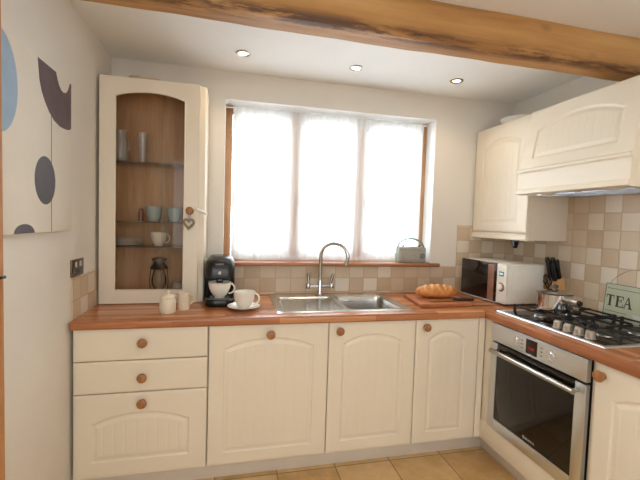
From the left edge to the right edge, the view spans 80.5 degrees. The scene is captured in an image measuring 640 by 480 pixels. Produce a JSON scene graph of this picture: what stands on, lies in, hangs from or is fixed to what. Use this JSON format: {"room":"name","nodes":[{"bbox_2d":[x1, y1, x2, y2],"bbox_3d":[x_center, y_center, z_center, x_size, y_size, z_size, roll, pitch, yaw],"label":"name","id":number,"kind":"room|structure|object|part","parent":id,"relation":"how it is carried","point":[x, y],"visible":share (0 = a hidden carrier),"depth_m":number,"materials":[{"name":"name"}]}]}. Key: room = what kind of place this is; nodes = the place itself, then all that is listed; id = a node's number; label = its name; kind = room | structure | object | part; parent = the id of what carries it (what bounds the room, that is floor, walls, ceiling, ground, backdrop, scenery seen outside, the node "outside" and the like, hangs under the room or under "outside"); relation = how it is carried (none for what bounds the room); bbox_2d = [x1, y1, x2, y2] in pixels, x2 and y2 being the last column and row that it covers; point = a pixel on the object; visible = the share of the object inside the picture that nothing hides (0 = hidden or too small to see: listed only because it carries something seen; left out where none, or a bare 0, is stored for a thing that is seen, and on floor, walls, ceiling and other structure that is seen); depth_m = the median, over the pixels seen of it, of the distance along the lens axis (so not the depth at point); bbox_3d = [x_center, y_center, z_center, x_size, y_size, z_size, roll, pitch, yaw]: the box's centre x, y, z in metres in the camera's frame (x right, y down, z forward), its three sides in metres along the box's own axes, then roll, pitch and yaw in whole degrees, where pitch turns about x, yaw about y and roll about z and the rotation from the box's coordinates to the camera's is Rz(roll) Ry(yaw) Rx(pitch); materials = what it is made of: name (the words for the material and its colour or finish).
{"room":"kitchen","nodes":[
{"label":"kitchen","id":0,"kind":"room"},
{"bbox_2d":[1,0,110,479],"bbox_3d":[-0.922,0.170,0.329,0.200,2.299,4.400,1,3,-13],"label":"wall","id":1,"kind":"structure","parent":0,"point":[38,337],"depth_m":1.54,"materials":[{"name":"paint"}]},
{"bbox_2d":[0,0,5,479],"bbox_3d":[-0.972,0.259,1.100,0.054,2.045,0.113,1,3,-13],"label":"trim","id":2,"kind":"structure","parent":1,"relation":"attached to","point":[2,405],"depth_m":1.14,"materials":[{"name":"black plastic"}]},
{"bbox_2d":[1,25,70,234],"bbox_3d":[-1.037,-0.345,1.387,0.030,0.633,0.528,1,3,-13],"label":"picture","id":3,"kind":"object","parent":1,"relation":"attached to","point":[36,99],"visible":0.99,"depth_m":1.33,"materials":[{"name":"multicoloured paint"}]},
{"bbox_2d":[70,257,83,277],"bbox_3d":[-1.153,0.130,1.798,0.011,0.080,0.144,1,3,-13],"label":"wall socket","id":4,"kind":"object","parent":1,"relation":"attached to","point":[77,265],"visible":1,"depth_m":1.78,"materials":[{"name":"silver metal"}]},
{"bbox_2d":[71,268,98,320],"bbox_3d":[-1.209,0.261,2.022,0.008,0.205,0.570,1,3,-13],"label":"backsplash","id":5,"kind":"structure","parent":1,"relation":"attached to","point":[85,286],"depth_m":1.88,"materials":[{"name":"beige tile"}]},
{"bbox_2d":[111,57,513,401],"bbox_3d":[0.058,0.086,2.708,2.780,2.299,0.200,1,3,-13],"label":"wall","id":6,"kind":"structure","parent":0,"point":[459,120],"depth_m":2.62,"materials":[{"name":"paint"}]},
{"bbox_2d":[223,105,426,260],"bbox_3d":[0.070,-0.361,2.738,1.475,1.058,0.078,1,3,-13],"label":"window","id":7,"kind":"structure","parent":6,"relation":"in","point":[229,111],"depth_m":2.56,"materials":[{"name":"brown wood"}]},
{"bbox_3d":[0.056,0.142,2.775,1.391,0.050,0.055,1,3,-13],"label":"frame rail","id":8,"kind":"part","parent":7,"relation":"part of","materials":[{"name":"brown wood"}]},
{"bbox_2d":[226,106,428,260],"bbox_3d":[0.084,-0.364,2.678,1.475,1.015,0.032,1,3,-13],"label":"curtain","id":9,"kind":"object","parent":6,"relation":"hanging from","point":[302,183],"visible":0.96,"depth_m":2.66,"materials":[{"name":"white fabric"}]},
{"bbox_2d":[222,98,436,262],"bbox_3d":[0.082,-0.360,2.688,1.483,1.062,0.201,1,3,-13],"label":"trim","id":10,"kind":"structure","parent":6,"relation":"attached to","point":[432,123],"depth_m":2.74,"materials":[{"name":"white paint"}]},
{"bbox_2d":[234,260,439,266],"bbox_3d":[0.108,0.164,2.662,1.536,0.024,0.169,1,3,-13],"label":"window sill","id":11,"kind":"structure","parent":6,"relation":"attached to","point":[237,262],"depth_m":2.60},
{"bbox_2d":[395,238,425,262],"bbox_3d":[0.662,0.073,2.761,0.216,0.180,0.083,1,3,-13],"label":"radio","id":12,"kind":"object","parent":11,"relation":"on","point":[403,254],"visible":1,"depth_m":2.73,"materials":[{"name":"silver metal"}]},
{"bbox_3d":[0.663,0.031,2.762,0.216,0.095,0.012,1,3,-13],"label":"handle","id":13,"kind":"part","parent":12,"relation":"part of","materials":[{"name":"grey metal"}]},
{"bbox_2d":[400,251,424,259],"bbox_3d":[0.669,0.114,2.728,0.196,0.062,0.006,1,3,-13],"label":"speaker grille","id":14,"kind":"object","parent":12,"relation":"attached to","point":[404,255],"depth_m":2.73,"materials":[{"name":"beige fabric"}]},
{"bbox_2d":[235,225,505,293],"bbox_3d":[0.081,0.122,2.609,2.780,0.507,0.008,1,3,-13],"label":"backsplash","id":15,"kind":"structure","parent":6,"relation":"attached to","point":[260,279],"depth_m":2.68,"materials":[{"name":"beige tile"}]},
{"bbox_2d":[69,0,639,103],"bbox_3d":[0.591,-1.002,0.509,3.180,0.120,4.600,1,3,-13],"label":"ceiling","id":16,"kind":"structure","parent":0,"point":[124,32],"depth_m":2.09,"materials":[{"name":"white paint"}]},
{"bbox_2d":[235,50,249,56],"bbox_3d":[-0.434,-1.049,2.130,0.084,0.008,0.084,1,3,-13],"label":"recessed light","id":17,"kind":"object","parent":16,"relation":"in","point":[242,53],"visible":1,"depth_m":2.13,"materials":[{"name":"white glass"}]},
{"bbox_2d":[349,65,362,70],"bbox_3d":[0.218,-1.036,2.281,0.084,0.008,0.084,1,3,-13],"label":"recessed light","id":18,"kind":"object","parent":16,"relation":"in","point":[353,67],"visible":1,"depth_m":2.27,"materials":[{"name":"white glass"}]},
{"bbox_2d":[83,0,639,81],"bbox_3d":[0.339,-0.915,1.588,2.781,0.171,0.117,1,3,-14],"label":"ceiling beam","id":19,"kind":"structure","parent":16,"relation":"attached to","point":[428,26],"depth_m":1.59,"materials":[{"name":"brown wood"}]},
{"bbox_2d":[450,78,463,83],"bbox_3d":[0.880,-1.022,2.435,0.084,0.008,0.084,1,3,-13],"label":"recessed light","id":20,"kind":"object","parent":16,"relation":"in","point":[456,80],"visible":1,"depth_m":2.43,"materials":[{"name":"white glass"}]},
{"bbox_2d":[196,402,516,479],"bbox_3d":[0.513,1.431,0.627,3.180,0.155,4.600,1,3,-13],"label":"floor","id":21,"kind":"structure","parent":0,"point":[471,463],"depth_m":2.11,"materials":[{"name":"tile"}]},
{"bbox_2d":[73,326,208,479],"bbox_3d":[-0.916,0.762,2.083,0.602,0.718,0.614,1,3,-13],"label":"base cabinet","id":22,"kind":"object","parent":21,"relation":"on","point":[140,398],"visible":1,"depth_m":1.81,"materials":[{"name":"beige wood"}]},
{"bbox_3d":[-0.862,0.932,1.834,0.594,0.405,0.020,1,3,-13],"label":"drawer","id":23,"kind":"part","parent":22,"relation":"part of","materials":[{"name":"beige wood"}]},
{"bbox_3d":[-0.853,0.650,1.821,0.594,0.151,0.020,1,3,-13],"label":"drawer","id":24,"kind":"part","parent":22,"relation":"part of","materials":[{"name":"beige wood"}]},
{"bbox_3d":[-0.848,0.495,1.813,0.594,0.150,0.020,1,3,-13],"label":"drawer","id":25,"kind":"part","parent":22,"relation":"part of","materials":[{"name":"beige wood"}]},
{"bbox_3d":[-0.850,0.780,1.802,0.046,0.046,0.035,1,3,-13],"label":"knob","id":26,"kind":"part","parent":22,"relation":"part of","materials":[{"name":"brown wood"}]},
{"bbox_3d":[-0.846,0.655,1.795,0.046,0.046,0.035,1,3,-13],"label":"knob","id":27,"kind":"part","parent":22,"relation":"part of","materials":[{"name":"brown wood"}]},
{"bbox_3d":[-0.840,0.487,1.787,0.046,0.046,0.035,1,3,-13],"label":"knob","id":28,"kind":"part","parent":22,"relation":"part of","materials":[{"name":"brown wood"}]},
{"bbox_2d":[207,323,328,465],"bbox_3d":[-0.323,0.774,2.220,0.612,0.718,0.614,1,3,-13],"label":"base cabinet","id":29,"kind":"object","parent":21,"relation":"on","point":[267,384],"visible":0.98,"depth_m":1.95,"materials":[{"name":"beige wood"}]},
{"bbox_3d":[-0.249,0.482,1.923,0.046,0.046,0.035,1,3,-13],"label":"knob","id":30,"kind":"part","parent":29,"relation":"part of","materials":[{"name":"brown wood"}]},
{"bbox_2d":[70,291,535,330],"bbox_3d":[0.142,0.402,2.319,2.762,0.040,0.611,1,3,-13],"label":"countertop","id":31,"kind":"structure","parent":29,"relation":"on","point":[131,315],"depth_m":1.98,"materials":[{"name":"brown wood"}]},
{"bbox_2d":[99,74,208,303],"bbox_3d":[-0.938,-0.263,2.197,0.558,1.228,0.291,1,3,-13],"label":"cabinet","id":32,"kind":"object","parent":31,"relation":"on","point":[154,134],"visible":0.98,"depth_m":2.26,"materials":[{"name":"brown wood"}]},
{"bbox_2d":[116,243,143,245],"bbox_3d":[-1.118,0.025,2.197,0.170,0.009,0.170,1,3,-13],"label":"plate","id":33,"kind":"object","parent":32,"relation":"on","point":[139,243],"visible":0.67,"depth_m":2.15,"materials":[{"name":"white ceramic"}]},
{"bbox_2d":[116,242,143,243],"bbox_3d":[-1.117,0.017,2.197,0.170,0.009,0.170,1,3,-13],"label":"plate","id":34,"kind":"object","parent":33,"relation":"on","point":[116,242],"visible":0.53,"depth_m":2.14,"materials":[{"name":"white ceramic"}]},
{"bbox_2d":[116,241,142,242],"bbox_3d":[-1.117,0.009,2.196,0.170,0.009,0.170,1,3,-13],"label":"plate","id":35,"kind":"object","parent":34,"relation":"on","point":[116,241],"visible":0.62,"depth_m":2.15,"materials":[{"name":"white ceramic"}]},
{"bbox_2d":[116,239,142,241],"bbox_3d":[-1.117,0.002,2.196,0.170,0.009,0.170,1,3,-13],"label":"plate","id":36,"kind":"object","parent":35,"relation":"on","point":[140,239],"visible":0.67,"depth_m":2.14,"materials":[{"name":"white ceramic"}]},
{"bbox_2d":[116,238,143,239],"bbox_3d":[-1.117,-0.005,2.196,0.170,0.009,0.170,1,3,-13],"label":"plate","id":37,"kind":"object","parent":36,"relation":"on","point":[116,238],"visible":0.77,"depth_m":2.21,"materials":[{"name":"white ceramic"}]},
{"bbox_2d":[138,208,143,220],"bbox_3d":[-1.049,-0.150,2.214,0.030,0.078,0.030,1,3,-13],"label":"pot","id":38,"kind":"object","parent":32,"relation":"on","point":[140,213],"visible":1,"depth_m":2.20,"materials":[{"name":"brown ceramic"}]},
{"bbox_2d":[129,74,159,80],"bbox_3d":[-0.986,-0.891,2.140,0.176,0.026,0.176,1,3,-13],"label":"serving plate","id":39,"kind":"object","parent":32,"relation":"on","point":[136,75],"visible":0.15,"depth_m":2.07,"materials":[{"name":"white ceramic"}]},
{"bbox_2d":[116,244,182,247],"bbox_3d":[-0.977,0.035,2.236,0.468,0.006,0.212,1,3,-13],"label":"glass shelf","id":40,"kind":"object","parent":32,"relation":"attached to","point":[142,245],"depth_m":2.22,"materials":[{"name":"white"}]},
{"bbox_2d":[116,220,182,223],"bbox_3d":[-0.973,-0.106,2.230,0.468,0.006,0.212,1,3,-13],"label":"glass shelf","id":41,"kind":"object","parent":32,"relation":"attached to","point":[117,221],"depth_m":2.31,"materials":[{"name":"white"}]},
{"bbox_2d":[116,160,183,169],"bbox_3d":[-0.962,-0.436,2.213,0.468,0.006,0.212,1,3,-13],"label":"glass shelf","id":42,"kind":"object","parent":32,"relation":"attached to","point":[121,165],"depth_m":2.24,"materials":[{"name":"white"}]},
{"bbox_2d":[146,206,161,221],"bbox_3d":[-0.976,-0.153,2.220,0.088,0.088,0.088,1,3,-13],"label":"beaker","id":43,"kind":"object","parent":32,"relation":"on","point":[153,213],"visible":0.98,"depth_m":2.19,"materials":[{"name":"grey ceramic"}]},
{"bbox_2d":[149,257,168,288],"bbox_3d":[-0.956,0.216,2.245,0.103,0.228,0.103,3,3,19],"label":"lantern","id":44,"kind":"object","parent":32,"relation":"in","point":[159,262],"visible":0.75,"depth_m":2.22,"materials":[{"name":"grey metal"}]},
{"bbox_2d":[150,232,169,245],"bbox_3d":[-0.951,-0.006,2.231,0.096,0.078,0.103,-1,4,-45],"label":"tea cup","id":45,"kind":"object","parent":32,"relation":"on","point":[155,237],"visible":0.96,"depth_m":2.20,"materials":[{"name":"white ceramic"}]},
{"bbox_2d":[166,208,181,221],"bbox_3d":[-0.871,-0.149,2.255,0.084,0.083,0.084,1,3,-13],"label":"beaker","id":46,"kind":"object","parent":32,"relation":"on","point":[173,214],"visible":1,"depth_m":2.23,"materials":[{"name":"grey ceramic"}]},
{"bbox_2d":[183,215,194,229],"bbox_3d":[-0.734,-0.108,2.116,0.067,0.108,0.022,1,3,-13],"label":"heart ornament","id":47,"kind":"object","parent":32,"relation":"hanging from","point":[188,219],"visible":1,"depth_m":2.11,"materials":[{"name":"wood"}]},
{"bbox_3d":[-0.730,-0.164,2.120,0.046,0.046,0.035,1,3,-13],"label":"knob","id":48,"kind":"part","parent":32,"relation":"part of","materials":[{"name":"brown wood"}]},
{"bbox_3d":[-0.702,-0.260,2.283,0.032,1.228,0.230,1,3,-13],"label":"panel","id":49,"kind":"part","parent":32,"relation":"part of","materials":[{"name":"beige wood"}]},
{"bbox_2d":[159,290,175,313],"bbox_3d":[-0.778,0.312,1.934,0.080,0.118,0.080,1,3,-13],"label":"sugar pot","id":50,"kind":"object","parent":31,"relation":"on","point":[167,304],"visible":1,"depth_m":1.91,"materials":[{"name":"white ceramic"}]},
{"bbox_3d":[-0.779,0.333,1.935,0.080,0.076,0.080,1,3,-13],"label":"pot","id":51,"kind":"part","parent":50,"relation":"part of","materials":[{"name":"white ceramic"}]},
{"bbox_3d":[-0.777,0.274,1.932,0.068,0.042,0.068,1,3,-13],"label":"lid","id":52,"kind":"part","parent":50,"relation":"part of","materials":[{"name":"white ceramic"}]},
{"bbox_2d":[177,291,194,309],"bbox_3d":[-0.718,0.324,2.011,0.086,0.091,0.069,3,3,23],"label":"mug","id":53,"kind":"object","parent":31,"relation":"on","point":[183,297],"visible":1,"depth_m":1.99,"materials":[{"name":"white ceramic"}]},
{"bbox_2d":[205,254,234,306],"bbox_3d":[-0.589,0.227,2.223,0.171,0.272,0.309,1,3,-13],"label":"coffee machine","id":54,"kind":"object","parent":31,"relation":"on","point":[218,267],"visible":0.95,"depth_m":2.13,"materials":[{"name":"black plastic"}]},
{"bbox_2d":[205,295,233,306],"bbox_3d":[-0.574,0.346,2.156,0.158,0.042,0.158,1,3,-13],"label":"drip tray","id":55,"kind":"object","parent":54,"relation":"on","point":[210,301],"depth_m":2.09,"materials":[{"name":"black plastic"}]},
{"bbox_2d":[209,280,234,297],"bbox_3d":[-0.568,0.281,2.146,0.124,0.086,0.127,3,3,25],"label":"coffee cup","id":56,"kind":"object","parent":54,"relation":"on","point":[219,290],"visible":0.98,"depth_m":2.11,"materials":[{"name":"white ceramic"}]},
{"bbox_2d":[227,302,259,309],"bbox_3d":[-0.416,0.366,2.065,0.176,0.021,0.176,1,3,-13],"label":"saucer","id":57,"kind":"object","parent":31,"relation":"on","point":[231,305],"visible":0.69,"depth_m":2.07,"materials":[{"name":"white ceramic"}]},
{"bbox_2d":[234,289,259,308],"bbox_3d":[-0.410,0.325,2.061,0.124,0.090,0.116,4,3,34],"label":"tea cup","id":58,"kind":"object","parent":57,"relation":"on","point":[244,298],"visible":1,"depth_m":2.03,"materials":[{"name":"white ceramic"}]},
{"bbox_3d":[-0.348,0.321,2.071,0.041,0.069,0.010,1,3,-7],"label":"handle","id":59,"kind":"part","parent":58,"relation":"part of","materials":[{"name":"white ceramic"}]},
{"bbox_2d":[306,242,349,295],"bbox_3d":[0.054,0.188,2.496,0.285,0.359,0.092,2,3,8],"label":"tap","id":60,"kind":"object","parent":31,"relation":"on","point":[319,285],"visible":1,"depth_m":2.49,"materials":[{"name":"silver metal"}]},
{"bbox_3d":[0.092,0.157,2.474,0.209,0.292,0.029,3,3,19],"label":"spout","id":61,"kind":"part","parent":60,"relation":"part of","materials":[{"name":"silver metal"}]},
{"bbox_2d":[269,293,412,312],"bbox_3d":[0.098,0.454,2.329,0.786,0.156,0.507,1,3,-13],"label":"sink","id":62,"kind":"object","parent":31,"relation":"in","point":[329,302],"visible":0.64,"depth_m":2.38,"materials":[{"name":"silver metal"}]},
{"bbox_2d":[404,294,471,307],"bbox_3d":[0.750,0.386,2.427,0.387,0.021,0.320,1,3,-13],"label":"chopping board","id":63,"kind":"object","parent":31,"relation":"on","point":[423,302],"visible":0.72,"depth_m":2.32,"materials":[{"name":"brown wood"}]},
{"bbox_2d":[415,284,456,297],"bbox_3d":[0.756,0.329,2.456,0.276,0.089,0.104,1,3,-10],"label":"bread loaf","id":64,"kind":"object","parent":63,"relation":"on","point":[433,291],"visible":1,"depth_m":2.42,"materials":[{"name":"orange food"}]},
{"bbox_2d":[429,298,473,300],"bbox_3d":[0.815,0.371,2.349,0.303,0.017,0.040,1,3,-13],"label":"bread knife","id":65,"kind":"object","parent":63,"relation":"on","point":[454,299],"visible":1,"depth_m":2.36,"materials":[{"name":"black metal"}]},
{"bbox_3d":[0.757,0.372,2.336,0.185,0.002,0.037,1,3,-14],"label":"blade","id":66,"kind":"part","parent":65,"relation":"part of","materials":[{"name":"silver metal"}]},
{"bbox_3d":[0.900,0.373,2.368,0.131,0.017,0.026,2,3,-7],"label":"handle","id":67,"kind":"part","parent":65,"relation":"part of","materials":[{"name":"black plastic"}]},
{"bbox_2d":[461,258,544,305],"bbox_3d":[1.224,0.273,2.583,0.311,0.260,0.436,1,3,-16],"label":"microwave oven","id":68,"kind":"object","parent":31,"relation":"on","point":[503,281],"visible":0.92,"depth_m":2.41,"materials":[{"name":"white plastic"}]},
{"bbox_3d":[1.081,0.389,2.593,0.017,0.008,0.350,1,3,-16],"label":"trim","id":69,"kind":"part","parent":68,"relation":"part of","materials":[{"name":"silver metal"}]},
{"bbox_3d":[1.085,0.263,2.587,0.017,0.248,0.350,1,3,-16],"label":"door","id":70,"kind":"part","parent":68,"relation":"part of","materials":[{"name":"black glass"}]},
{"bbox_3d":[1.145,0.275,2.378,0.016,0.248,0.082,1,3,-16],"label":"control panel","id":71,"kind":"part","parent":68,"relation":"part of","materials":[{"name":"white plastic"}]},
{"bbox_3d":[1.300,0.288,2.380,0.210,0.195,0.004,1,3,-16],"label":"panel","id":72,"kind":"part","parent":68,"relation":"part of","materials":[{"name":"white metal"}]},
{"bbox_2d":[544,277,564,290],"bbox_3d":[1.491,0.327,2.402,0.098,0.189,0.085,1,3,-13],"label":"knife block","id":73,"kind":"object","parent":31,"relation":"on","point":[560,282],"visible":0.27,"depth_m":2.36,"materials":[{"name":"brown wood"}]},
{"bbox_2d":[543,275,551,288],"bbox_3d":[1.435,0.305,2.392,0.016,0.169,0.067,1,3,-13],"label":"scissors","id":74,"kind":"object","parent":73,"relation":"hanging from","point":[544,275],"visible":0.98,"depth_m":2.38,"materials":[{"name":"black plastic"}]},
{"bbox_2d":[546,260,552,280],"bbox_3d":[1.454,0.193,2.391,0.057,0.133,0.022,1,3,-13],"label":"kitchen knife","id":75,"kind":"object","parent":73,"relation":"in","point":[548,262],"visible":0.82,"depth_m":2.38,"materials":[{"name":"black plastic"}]},
{"bbox_2d":[550,262,557,280],"bbox_3d":[1.464,0.200,2.366,0.054,0.121,0.022,1,3,-13],"label":"kitchen knife","id":76,"kind":"object","parent":73,"relation":"on","point":[552,264],"visible":1,"depth_m":2.36,"materials":[{"name":"black plastic"}]},
{"bbox_2d":[554,259,561,278],"bbox_3d":[1.491,0.184,2.369,0.055,0.127,0.022,1,3,-13],"label":"kitchen knife","id":77,"kind":"object","parent":73,"relation":"in","point":[557,263],"visible":1,"depth_m":2.36,"materials":[{"name":"black plastic"}]},
{"bbox_2d":[88,432,527,479],"bbox_3d":[0.100,1.251,1.290,2.267,0.113,1.695,1,3,-13],"label":"plinth","id":78,"kind":"object","parent":21,"relation":"on","point":[398,450],"visible":0.37,"depth_m":2.11,"materials":[{"name":"beige wood"}]},
{"bbox_2d":[324,320,415,452],"bbox_3d":[0.223,0.785,2.347,0.503,0.718,0.614,1,3,-13],"label":"base cabinet","id":79,"kind":"object","parent":21,"relation":"on","point":[370,365],"visible":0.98,"depth_m":2.08,"materials":[{"name":"beige wood"}]},
{"bbox_3d":[0.107,0.485,2.006,0.046,0.046,0.035,1,3,-13],"label":"knob","id":80,"kind":"part","parent":79,"relation":"part of","materials":[{"name":"brown wood"}]},
{"bbox_2d":[410,318,485,443],"bbox_3d":[0.685,0.795,2.454,0.443,0.718,0.614,1,3,-13],"label":"base cabinet","id":81,"kind":"object","parent":21,"relation":"on","point":[448,353],"visible":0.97,"depth_m":2.19,"materials":[{"name":"beige wood"}]},
{"bbox_3d":[0.600,0.491,2.120,0.046,0.046,0.035,1,3,-13],"label":"knob","id":82,"kind":"part","parent":81,"relation":"part of","materials":[{"name":"brown wood"}]},
{"bbox_2d":[479,319,595,479],"bbox_3d":[1.322,0.840,1.970,0.582,0.720,0.686,1,3,-13],"label":"base cabinet","id":83,"kind":"object","parent":21,"relation":"on","point":[530,470],"visible":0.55,"depth_m":2.06,"materials":[{"name":"beige wood"}]},
{"bbox_3d":[1.039,1.137,1.922,0.021,0.114,0.684,1,3,-13],"label":"panel","id":84,"kind":"part","parent":83,"relation":"part of","materials":[{"name":"beige wood"}]},
{"bbox_2d":[487,322,593,479],"bbox_3d":[1.267,0.782,1.925,0.590,0.596,0.594,1,3,-13],"label":"oven","id":85,"kind":"object","parent":83,"relation":"in","point":[540,393],"visible":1,"depth_m":1.79,"materials":[{"name":"black metal"}]},
{"bbox_3d":[1.017,0.622,1.840,0.058,0.025,0.522,1,3,-13],"label":"handle","id":86,"kind":"part","parent":85,"relation":"part of","materials":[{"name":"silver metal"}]},
{"bbox_3d":[1.045,0.803,1.877,0.016,0.427,0.496,1,3,-13],"label":"door glass","id":87,"kind":"part","parent":85,"relation":"part of","materials":[{"name":"black glass"}]},
{"bbox_3d":[1.054,0.530,1.862,0.023,0.100,0.594,1,3,-13],"label":"control panel","id":88,"kind":"part","parent":85,"relation":"part of","materials":[{"name":"silver metal"}]},
{"bbox_2d":[483,309,639,378],"bbox_3d":[1.431,0.483,1.513,0.611,0.040,1.614,1,3,-13],"label":"countertop","id":89,"kind":"structure","parent":83,"relation":"on","point":[626,360],"depth_m":1.62,"materials":[{"name":"brown wood"}]},
{"bbox_2d":[496,303,639,348],"bbox_3d":[1.355,0.416,1.951,0.506,0.044,0.668,1,3,-13],"label":"gas hob","id":90,"kind":"object","parent":89,"relation":"in","point":[606,332],"visible":0.89,"depth_m":1.86,"materials":[{"name":"silver metal"}]},
{"bbox_3d":[1.228,0.415,2.107,0.076,0.016,0.076,1,3,-13],"label":"burner","id":91,"kind":"part","parent":90,"relation":"part of","materials":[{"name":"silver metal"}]},
{"bbox_3d":[1.176,0.415,1.869,0.048,0.036,0.048,1,3,-13],"label":"control knob","id":92,"kind":"part","parent":90,"relation":"part of","materials":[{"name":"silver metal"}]},
{"bbox_2d":[536,284,582,313],"bbox_3d":[1.299,0.318,2.040,0.182,0.142,0.264,1,3,-13],"label":"saucepan","id":93,"kind":"object","parent":90,"relation":"on","point":[554,300],"visible":1,"depth_m":2.01,"materials":[{"name":"silver metal"}]},
{"bbox_3d":[1.291,0.260,2.077,0.036,0.029,0.036,1,3,-13],"label":"lid knob","id":94,"kind":"part","parent":93,"relation":"part of","materials":[{"name":"grey metal"}]},
{"bbox_3d":[1.291,0.280,2.078,0.182,0.014,0.182,1,3,-13],"label":"lid","id":95,"kind":"part","parent":93,"relation":"part of","materials":[{"name":"silver metal"}]},
{"bbox_3d":[1.309,0.321,1.959,0.036,0.035,0.078,1,3,-13],"label":"handle","id":96,"kind":"part","parent":93,"relation":"part of","materials":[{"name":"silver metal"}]},
{"bbox_3d":[1.189,0.419,1.813,0.048,0.036,0.048,1,3,-13],"label":"control knob","id":97,"kind":"part","parent":90,"relation":"part of","materials":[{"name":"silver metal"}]},
{"bbox_3d":[1.202,0.422,1.757,0.048,0.036,0.048,1,3,-13],"label":"control knob","id":98,"kind":"part","parent":90,"relation":"part of","materials":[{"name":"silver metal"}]},
{"bbox_3d":[1.216,0.425,1.699,0.048,0.036,0.048,1,3,-13],"label":"control knob","id":99,"kind":"part","parent":90,"relation":"part of","materials":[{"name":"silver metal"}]},
{"bbox_3d":[1.328,0.435,1.762,0.084,0.016,0.084,1,3,-13],"label":"burner","id":100,"kind":"part","parent":90,"relation":"part of","materials":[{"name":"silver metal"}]},
{"bbox_3d":[1.523,0.440,1.807,0.104,0.016,0.104,1,3,-13],"label":"burner","id":101,"kind":"part","parent":90,"relation":"part of","materials":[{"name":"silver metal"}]},
{"bbox_2d":[602,270,639,326],"bbox_3d":[1.634,0.300,1.962,0.022,0.293,0.327,1,3,-13],"label":"sign","id":102,"kind":"object","parent":89,"relation":"on","point":[619,300],"visible":0.99,"depth_m":2.02,"materials":[{"name":"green metal"}]},
{"bbox_2d":[588,362,639,479],"bbox_3d":[1.452,0.874,1.335,0.614,0.718,0.607,1,3,-13],"label":"base cabinet","id":103,"kind":"object","parent":21,"relation":"on","point":[615,436],"visible":0.96,"depth_m":1.47,"materials":[{"name":"beige wood"}]},
{"bbox_3d":[1.120,0.545,1.514,0.035,0.048,0.048,1,3,-13],"label":"knob","id":104,"kind":"part","parent":103,"relation":"part of","materials":[{"name":"brown wood"}]},
{"bbox_2d":[513,76,618,114],"bbox_3d":[1.981,0.231,1.002,0.200,2.299,4.400,1,3,-13],"label":"wall","id":105,"kind":"structure","parent":0,"point":[583,85],"depth_m":2.45,"materials":[{"name":"paint"}]},
{"bbox_2d":[471,114,568,247],"bbox_3d":[1.354,-0.364,2.593,0.306,0.826,0.537,1,3,-13],"label":"upper cabinet","id":106,"kind":"object","parent":105,"relation":"attached to","point":[499,213],"visible":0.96,"depth_m":2.47,"materials":[{"name":"beige wood"}]},
{"bbox_3d":[1.222,-0.417,2.560,0.018,0.726,0.532,1,3,-13],"label":"door","id":107,"kind":"part","parent":106,"relation":"part of","materials":[{"name":"beige wood"}]},
{"bbox_2d":[500,114,529,123],"bbox_3d":[1.377,-0.807,2.613,0.244,0.055,0.244,1,3,-13],"label":"bowl","id":108,"kind":"object","parent":106,"relation":"on","point":[513,117],"visible":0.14,"depth_m":2.54,"materials":[{"name":"white plastic"}]},
{"bbox_2d":[505,193,639,315],"bbox_3d":[1.693,0.067,1.796,0.008,0.800,2.292,1,3,-13],"label":"backsplash","id":109,"kind":"structure","parent":105,"relation":"attached to","point":[602,243],"depth_m":2.19,"materials":[{"name":"beige tile"}]},
{"bbox_2d":[516,75,639,197],"bbox_3d":[1.451,-0.495,1.982,0.398,0.500,0.670,1,3,-13],"label":"extractor hood","id":110,"kind":"object","parent":105,"relation":"attached to","point":[586,145],"visible":1,"depth_m":1.88,"materials":[{"name":"beige wood"}]},
{"bbox_3d":[1.273,-0.383,1.948,0.040,0.043,0.670,1,3,-13],"label":"cornice","id":111,"kind":"part","parent":110,"relation":"part of","materials":[{"name":"beige wood"}]},
{"bbox_2d":[603,188,619,189],"bbox_3d":[1.371,-0.239,1.780,0.068,0.004,0.068,1,3,-13],"label":"lamp","id":112,"kind":"object","parent":110,"relation":"on","point":[603,188],"depth_m":1.77,"materials":[{"name":"white plastic"}]}
]}

